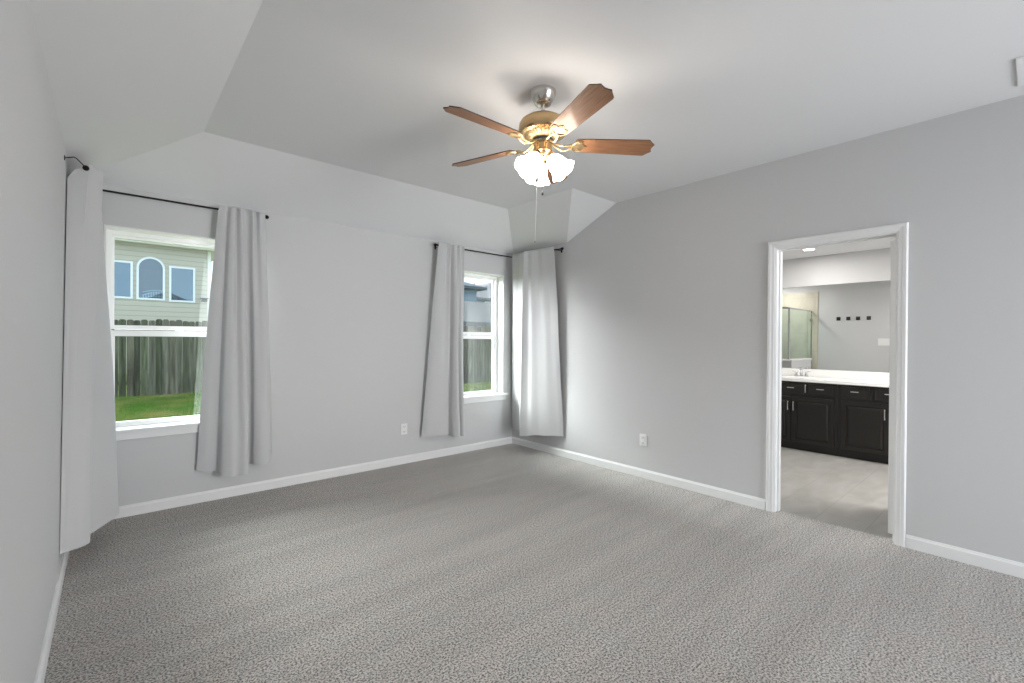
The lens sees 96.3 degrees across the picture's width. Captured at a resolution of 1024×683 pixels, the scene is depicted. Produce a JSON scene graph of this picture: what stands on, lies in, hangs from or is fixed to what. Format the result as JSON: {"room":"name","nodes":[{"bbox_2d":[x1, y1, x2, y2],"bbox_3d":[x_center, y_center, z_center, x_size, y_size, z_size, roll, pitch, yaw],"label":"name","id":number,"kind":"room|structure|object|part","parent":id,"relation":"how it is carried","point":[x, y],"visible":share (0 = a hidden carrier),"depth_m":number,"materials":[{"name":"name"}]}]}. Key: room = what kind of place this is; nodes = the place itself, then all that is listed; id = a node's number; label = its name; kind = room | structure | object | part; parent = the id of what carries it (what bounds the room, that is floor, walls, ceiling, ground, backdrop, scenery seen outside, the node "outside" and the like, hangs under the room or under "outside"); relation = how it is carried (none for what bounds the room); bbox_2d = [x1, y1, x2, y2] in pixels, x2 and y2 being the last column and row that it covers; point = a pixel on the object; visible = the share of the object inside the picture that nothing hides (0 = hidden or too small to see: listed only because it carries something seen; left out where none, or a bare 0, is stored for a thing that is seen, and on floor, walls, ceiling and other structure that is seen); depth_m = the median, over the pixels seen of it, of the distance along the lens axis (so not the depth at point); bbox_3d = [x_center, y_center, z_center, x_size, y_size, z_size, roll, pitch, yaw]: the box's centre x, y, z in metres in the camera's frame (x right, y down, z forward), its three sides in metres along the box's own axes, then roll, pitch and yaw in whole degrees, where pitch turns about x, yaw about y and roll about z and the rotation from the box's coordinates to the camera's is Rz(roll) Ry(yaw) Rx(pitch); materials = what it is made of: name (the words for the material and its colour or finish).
{"room":"empty bedroom","nodes":[
{"label":"empty bedroom","id":0,"kind":"room"},
{"bbox_2d":[0,0,70,682],"bbox_3d":[-0.756,-0.049,0.401,0.200,3.050,7.300,0,0,-41],"label":"wall","id":1,"kind":"structure","parent":0,"point":[34,171],"depth_m":1.51,"materials":[{"name":"grey paint"}]},
{"bbox_2d":[34,551,68,682],"bbox_3d":[-0.684,1.285,0.476,0.014,0.083,7.300,0,0,-41],"label":"baseboard","id":2,"kind":"structure","parent":1,"relation":"attached to","point":[43,661],"depth_m":2.03,"materials":[{"name":"white paint"}]},
{"bbox_2d":[102,184,512,505],"bbox_3d":[-1.604,0.160,4.642,4.507,2.588,0.200,0,0,-41],"label":"wall","id":3,"kind":"structure","parent":0,"point":[350,308],"depth_m":4.40,"materials":[{"name":"grey paint"}]},
{"bbox_2d":[104,224,214,440],"bbox_3d":[-2.661,-0.059,3.679,1.024,1.576,0.225,0,0,-41],"label":"window","id":4,"kind":"structure","parent":3,"relation":"in","point":[144,428],"depth_m":3.55,"materials":[{"name":"white paint"}]},
{"bbox_3d":[-2.646,0.659,3.659,1.024,0.020,0.165,0,0,-41],"label":"sill","id":5,"kind":"part","parent":4,"relation":"part of","materials":[{"name":"white paint"}]},
{"bbox_3d":[-2.707,0.272,3.730,0.830,0.713,0.024,0,0,-41],"label":"sash","id":6,"kind":"part","parent":4,"relation":"part of","materials":[{"name":"clear glass"}]},
{"bbox_3d":[-2.720,-0.447,3.749,0.830,0.717,0.023,0,0,-41],"label":"sash","id":7,"kind":"part","parent":4,"relation":"part of","materials":[{"name":"white plastic"}]},
{"bbox_2d":[64,155,268,218],"bbox_3d":[-2.586,-1.060,3.387,0.553,0.051,1.406,0,0,20],"label":"curtain rod","id":8,"kind":"object","parent":3,"relation":"attached to","point":[85,167],"visible":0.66,"depth_m":3.42,"materials":[{"name":"brown metal"}]},
{"bbox_2d":[60,165,118,553],"bbox_3d":[-2.611,0.014,2.867,0.247,2.231,0.926,0,0,-41],"label":"curtain","id":9,"kind":"object","parent":8,"relation":"hanging from","point":[89,481],"visible":0.99,"depth_m":2.73,"materials":[{"name":"grey fabric"}]},
{"bbox_3d":[-2.377,-1.065,3.370,1.102,0.020,0.520,0,0,-41],"label":"rod","id":10,"kind":"part","parent":8,"relation":"part of","materials":[{"name":"brown metal"}]},
{"bbox_2d":[197,206,271,476],"bbox_3d":[-2.271,-0.004,3.804,0.553,2.206,0.142,0,0,-41],"label":"curtain","id":11,"kind":"object","parent":8,"relation":"hanging from","point":[235,424],"visible":1,"depth_m":3.77,"materials":[{"name":"grey fabric"}]},
{"bbox_2d":[113,437,511,518],"bbox_3d":[-1.540,1.263,4.566,4.107,0.083,0.014,0,0,-41],"label":"baseboard","id":12,"kind":"structure","parent":3,"relation":"attached to","point":[199,497],"depth_m":4.14,"materials":[{"name":"white paint"}]},
{"bbox_2d":[401,423,406,434],"bbox_3d":[-1.153,0.936,4.904,0.074,0.116,0.010,0,0,-41],"label":"wall outlet","id":13,"kind":"object","parent":3,"relation":"attached to","point":[403,426],"visible":1,"depth_m":4.90,"materials":[{"name":"white plastic"}]},
{"bbox_2d":[463,270,508,403],"bbox_3d":[-0.498,-0.052,5.570,1.024,1.576,0.225,0,0,-41],"label":"window","id":14,"kind":"structure","parent":3,"relation":"in","point":[496,334],"depth_m":5.83,"materials":[{"name":"white paint"}]},
{"bbox_3d":[-0.557,-0.441,5.639,0.830,0.717,0.023,0,0,-41],"label":"sash","id":15,"kind":"part","parent":14,"relation":"part of","materials":[{"name":"white plastic"}]},
{"bbox_3d":[-0.543,0.279,5.621,0.830,0.713,0.024,0,0,-41],"label":"sash","id":16,"kind":"part","parent":14,"relation":"part of","materials":[{"name":"white plastic"}]},
{"bbox_3d":[-0.550,-0.086,5.630,0.890,1.486,0.065,0,0,-41],"label":"frame","id":17,"kind":"part","parent":14,"relation":"part of","materials":[{"name":"white plastic"}]},
{"bbox_3d":[-0.483,0.666,5.550,1.024,0.020,0.165,0,0,-41],"label":"sill","id":18,"kind":"part","parent":14,"relation":"part of","materials":[{"name":"white paint"}]},
{"bbox_2d":[434,243,563,257],"bbox_3d":[-0.162,-1.034,5.426,1.453,0.088,0.690,0,0,-4],"label":"curtain rod","id":19,"kind":"object","parent":3,"relation":"attached to","point":[435,244],"visible":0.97,"depth_m":5.36,"materials":[{"name":"brown metal"}]},
{"bbox_2d":[421,242,464,437],"bbox_3d":[-0.741,0.001,5.143,0.553,2.196,0.122,0,0,-41],"label":"curtain","id":20,"kind":"object","parent":19,"relation":"hanging from","point":[443,414],"visible":1,"depth_m":5.13,"materials":[{"name":"grey fabric"}]},
{"bbox_2d":[512,247,563,436],"bbox_3d":[0.226,0.023,5.480,0.217,2.222,0.876,0,0,-41],"label":"curtain","id":21,"kind":"object","parent":19,"relation":"hanging from","point":[536,378],"visible":1,"depth_m":5.39,"materials":[{"name":"grey fabric"}]},
{"bbox_2d":[29,0,1023,253],"bbox_3d":[0.872,-1.270,1.814,4.122,0.325,7.304,0,0,-41],"label":"ceiling","id":22,"kind":"structure","parent":0,"point":[331,111],"depth_m":2.52,"materials":[{"name":"white paint"}]},
{"bbox_2d":[443,83,653,241],"bbox_3d":[0.133,-0.986,2.575,1.198,0.868,1.257,0,0,-41],"label":"ceiling fan","id":23,"kind":"object","parent":22,"relation":"hanging from","point":[543,128],"visible":1,"depth_m":2.55,"materials":[{"name":"brown wood"}]},
{"bbox_3d":[-0.175,-1.125,2.827,0.455,0.006,0.136,1,14,32],"label":"fan blade","id":24,"kind":"part","parent":23,"relation":"part of","materials":[{"name":"brown wood"}]},
{"bbox_3d":[-0.141,-1.123,2.343,0.455,0.006,0.136,0,14,-40],"label":"fan blade","id":25,"kind":"part","parent":23,"relation":"part of","materials":[{"name":"brown wood"}]},
{"bbox_3d":[0.094,-0.980,2.540,0.153,0.153,0.147,0,0,-41],"label":"lamp shade","id":26,"kind":"part","parent":23,"relation":"part of","materials":[{"name":"white glass"}]},
{"bbox_3d":[0.113,-1.005,2.556,0.072,0.076,0.058,0,0,-41],"label":"bulb","id":27,"kind":"part","parent":23,"relation":"part of","materials":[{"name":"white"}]},
{"bbox_3d":[0.158,-0.980,2.720,0.145,0.153,0.148,0,0,-41],"label":"lamp shade","id":28,"kind":"part","parent":23,"relation":"part of","materials":[{"name":"white glass"}]},
{"bbox_3d":[0.171,-0.947,2.565,0.002,0.225,0.002,0,0,-41],"label":"pull chain","id":29,"kind":"part","parent":23,"relation":"part of","materials":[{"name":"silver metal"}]},
{"bbox_3d":[0.274,-1.123,3.009,0.136,0.006,0.455,-14,-3,14],"label":"fan blade","id":30,"kind":"part","parent":23,"relation":"part of","materials":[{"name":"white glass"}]},
{"bbox_3d":[0.281,-0.979,2.579,0.145,0.153,0.148,0,0,-41],"label":"lamp shade","id":31,"kind":"part","parent":23,"relation":"part of","materials":[{"name":"white glass"}]},
{"bbox_3d":[0.329,-1.119,2.226,0.136,0.006,0.455,15,-5,-21],"label":"fan blade","id":32,"kind":"part","parent":23,"relation":"part of","materials":[{"name":"brown wood"}]},
{"bbox_3d":[0.586,-1.119,2.638,0.455,0.006,0.136,0,-14,-4],"label":"fan blade","id":33,"kind":"part","parent":23,"relation":"part of","materials":[{"name":"brown wood"}]},
{"bbox_2d":[1016,56,1023,86],"bbox_3d":[2.749,-1.397,2.256,0.370,0.010,0.360,0,0,-41],"label":"ceiling vent","id":34,"kind":"object","parent":22,"relation":"in","point":[1019,60],"visible":1,"depth_m":2.36,"materials":[{"name":"white paint"}]},
{"bbox_2d":[44,443,1023,682],"bbox_3d":[1.978,1.410,2.804,7.087,0.150,7.300,0,0,-41],"label":"floor","id":35,"kind":"structure","parent":0,"point":[508,563],"depth_m":2.46,"materials":[{"name":"carpet"}]},
{"bbox_2d":[781,381,838,455],"bbox_3d":[3.645,0.913,5.833,0.589,0.847,0.943,0,0,-41],"label":"vanity cabinet","id":36,"kind":"object","parent":35,"relation":"on","point":[809,410],"visible":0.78,"depth_m":5.52,"materials":[{"name":"brown wood"}]},
{"bbox_3d":[3.303,0.952,5.840,0.019,0.550,0.435,0,0,-41],"label":"door","id":37,"kind":"part","parent":36,"relation":"part of","materials":[{"name":"brown wood"}]},
{"bbox_3d":[3.453,0.580,5.669,0.019,0.130,0.265,0,0,-41],"label":"drawer","id":38,"kind":"part","parent":36,"relation":"part of","materials":[{"name":"brown wood"}]},
{"bbox_3d":[3.599,0.955,5.501,0.019,0.550,0.435,0,0,-41],"label":"door","id":39,"kind":"part","parent":36,"relation":"part of","materials":[{"name":"brown wood"}]},
{"bbox_3d":[3.659,0.582,5.434,0.019,0.130,0.270,0,0,-41],"label":"drawer","id":40,"kind":"part","parent":36,"relation":"part of","materials":[{"name":"brown wood"}]},
{"bbox_2d":[837,384,888,463],"bbox_3d":[4.267,0.920,5.121,0.589,0.847,0.942,0,0,-41],"label":"vanity cabinet","id":41,"kind":"object","parent":35,"relation":"on","point":[863,411],"visible":0.52,"depth_m":5.13,"materials":[{"name":"brown wood"}]},
{"bbox_2d":[782,368,888,386],"bbox_3d":[3.967,0.427,5.483,0.570,0.130,1.930,0,0,-41],"label":"countertop","id":42,"kind":"structure","parent":41,"relation":"on","point":[861,378],"depth_m":5.59,"materials":[{"name":"white stone"}]},
{"bbox_2d":[792,367,810,376],"bbox_3d":[3.770,0.395,5.982,0.163,0.122,0.154,0,0,6],"label":"faucet","id":43,"kind":"object","parent":42,"relation":"on","point":[800,369],"visible":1,"depth_m":5.97,"materials":[{"name":"silver metal"}]},
{"bbox_3d":[3.878,0.585,5.183,0.019,0.130,0.263,0,0,-41],"label":"drawer","id":44,"kind":"part","parent":41,"relation":"part of","materials":[{"name":"brown wood"}]},
{"bbox_3d":[3.932,0.958,5.120,0.019,0.550,0.433,0,0,-41],"label":"door","id":45,"kind":"part","parent":41,"relation":"part of","materials":[{"name":"brown wood"}]},
{"bbox_3d":[4.078,0.587,4.954,0.019,0.130,0.275,0,0,-41],"label":"drawer","id":46,"kind":"part","parent":41,"relation":"part of","materials":[{"name":"brown wood"}]},
{"bbox_2d":[512,95,1023,562],"bbox_3d":[2.457,-0.039,3.209,0.120,3.050,7.300,0,0,-41],"label":"wall","id":47,"kind":"structure","parent":0,"point":[662,297],"depth_m":3.42,"materials":[{"name":"grey paint"}]},
{"bbox_2d":[512,437,765,509],"bbox_3d":[0.999,1.279,4.771,0.014,0.083,3.048,0,0,-41],"label":"baseboard","id":48,"kind":"structure","parent":47,"relation":"attached to","point":[736,497],"depth_m":4.36,"materials":[{"name":"white paint"}]},
{"bbox_2d":[640,434,646,446],"bbox_3d":[1.273,0.959,4.461,0.010,0.116,0.074,0,0,-41],"label":"wall outlet","id":49,"kind":"object","parent":47,"relation":"attached to","point":[642,436],"visible":1,"depth_m":4.45,"materials":[{"name":"white plastic"}]},
{"bbox_2d":[766,222,908,546],"bbox_3d":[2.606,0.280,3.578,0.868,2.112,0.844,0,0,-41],"label":"door frame","id":50,"kind":"structure","parent":47,"relation":"in","point":[898,254],"depth_m":3.17,"materials":[{"name":"white paint"}]},
{"bbox_2d":[906,534,1023,578],"bbox_3d":[3.680,1.308,1.702,0.014,0.083,3.402,0,0,-41],"label":"baseboard","id":51,"kind":"structure","parent":47,"relation":"attached to","point":[1009,567],"depth_m":2.77,"materials":[{"name":"white paint"}]},
{"bbox_2d":[782,248,890,372],"bbox_3d":[4.313,-0.061,5.614,0.120,3.000,4.280,0,0,-41],"label":"wall","id":52,"kind":"structure","parent":0,"point":[869,265],"depth_m":5.77,"materials":[{"name":"grey paint"}]},
{"bbox_2d":[782,368,888,380],"bbox_3d":[4.174,0.411,5.664,0.020,0.096,1.930,0,0,-41],"label":"backsplash","id":53,"kind":"structure","parent":52,"relation":"attached to","point":[883,376],"depth_m":5.72,"materials":[{"name":"white stone"}]},
{"bbox_2d":[782,280,889,371],"bbox_3d":[4.177,-0.181,5.673,0.006,1.082,1.950,0,0,-41],"label":"mirror","id":54,"kind":"object","parent":52,"relation":"attached to","point":[846,326],"visible":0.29,"depth_m":5.77,"materials":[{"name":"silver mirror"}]},
{"bbox_2d":[783,238,894,259],"bbox_3d":[3.198,-1.115,4.629,2.860,0.020,4.280,0,0,-41],"label":"ceiling","id":55,"kind":"structure","parent":0,"point":[881,243],"depth_m":5.49,"materials":[{"name":"white paint"}]},
{"bbox_2d":[801,248,815,250],"bbox_3d":[3.561,-1.102,5.505,0.156,0.006,0.156,0,0,-41],"label":"recessed light","id":56,"kind":"object","parent":55,"relation":"in","point":[808,249],"visible":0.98,"depth_m":5.50,"materials":[{"name":"white paint"}]},
{"label":"outside","id":57,"kind":"structure","parent":0,"visible":0},
{"bbox_2d":[115,374,491,421],"bbox_3d":[-15.356,1.256,32.610,80.000,0.060,60.000,0,0,-41],"label":"ground","id":58,"kind":"structure","parent":57,"point":[118,374],"depth_m":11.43,"materials":[{"name":"green plant"}]},
{"bbox_2d":[111,319,206,397],"bbox_3d":[-9.840,0.398,11.159,12.158,1.954,0.160,0,0,-41],"label":"fence","id":59,"kind":"object","parent":58,"relation":"on","point":[162,371],"visible":0.2,"depth_m":11.74,"materials":[{"name":"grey wood"}]},
{"bbox_2d":[114,238,213,373],"bbox_3d":[-19.775,-2.543,19.734,11.380,7.640,9.020,0,0,-41],"label":"house","id":60,"kind":"structure","parent":58,"relation":"on","point":[183,271],"depth_m":19.49,"materials":[{"name":"beige"}]},
{"bbox_2d":[143,290,176,299],"bbox_3d":[-14.808,-1.653,19.315,1.162,1.023,0.036,0,0,-41],"label":"railing","id":61,"kind":"object","parent":60,"relation":"on","point":[148,293],"visible":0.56,"depth_m":19.22,"materials":[{"name":"white"}]},
{"bbox_2d":[464,282,486,301],"bbox_3d":[-7.478,-1.706,29.838,10.200,6.050,5.900,0,0,-41],"label":"house","id":62,"kind":"structure","parent":58,"relation":"on","point":[470,290],"depth_m":30.63,"materials":[{"name":"blue"}]},
{"bbox_2d":[463,325,491,383],"bbox_3d":[0.651,0.432,17.406,12.179,1.975,0.160,0,0,-41],"label":"fence","id":63,"kind":"object","parent":58,"relation":"on","point":[477,353],"visible":0.12,"depth_m":15.71,"materials":[{"name":"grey wood"}]},
{"bbox_2d":[463,301,491,326],"bbox_3d":[-2.348,-0.432,25.635,9.000,3.600,5.400,0,0,-41],"label":"house","id":64,"kind":"structure","parent":58,"relation":"on","point":[477,314],"depth_m":23.80,"materials":[{"name":"blue"}]},
{"bbox_2d":[474,282,491,302],"bbox_3d":[-1.647,-2.891,55.310,26.500,8.300,24.400,0,0,-41],"label":"sky","id":65,"kind":"structure","parent":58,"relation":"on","point":[485,296],"depth_m":40.65,"materials":[{"name":"white"}]}
]}

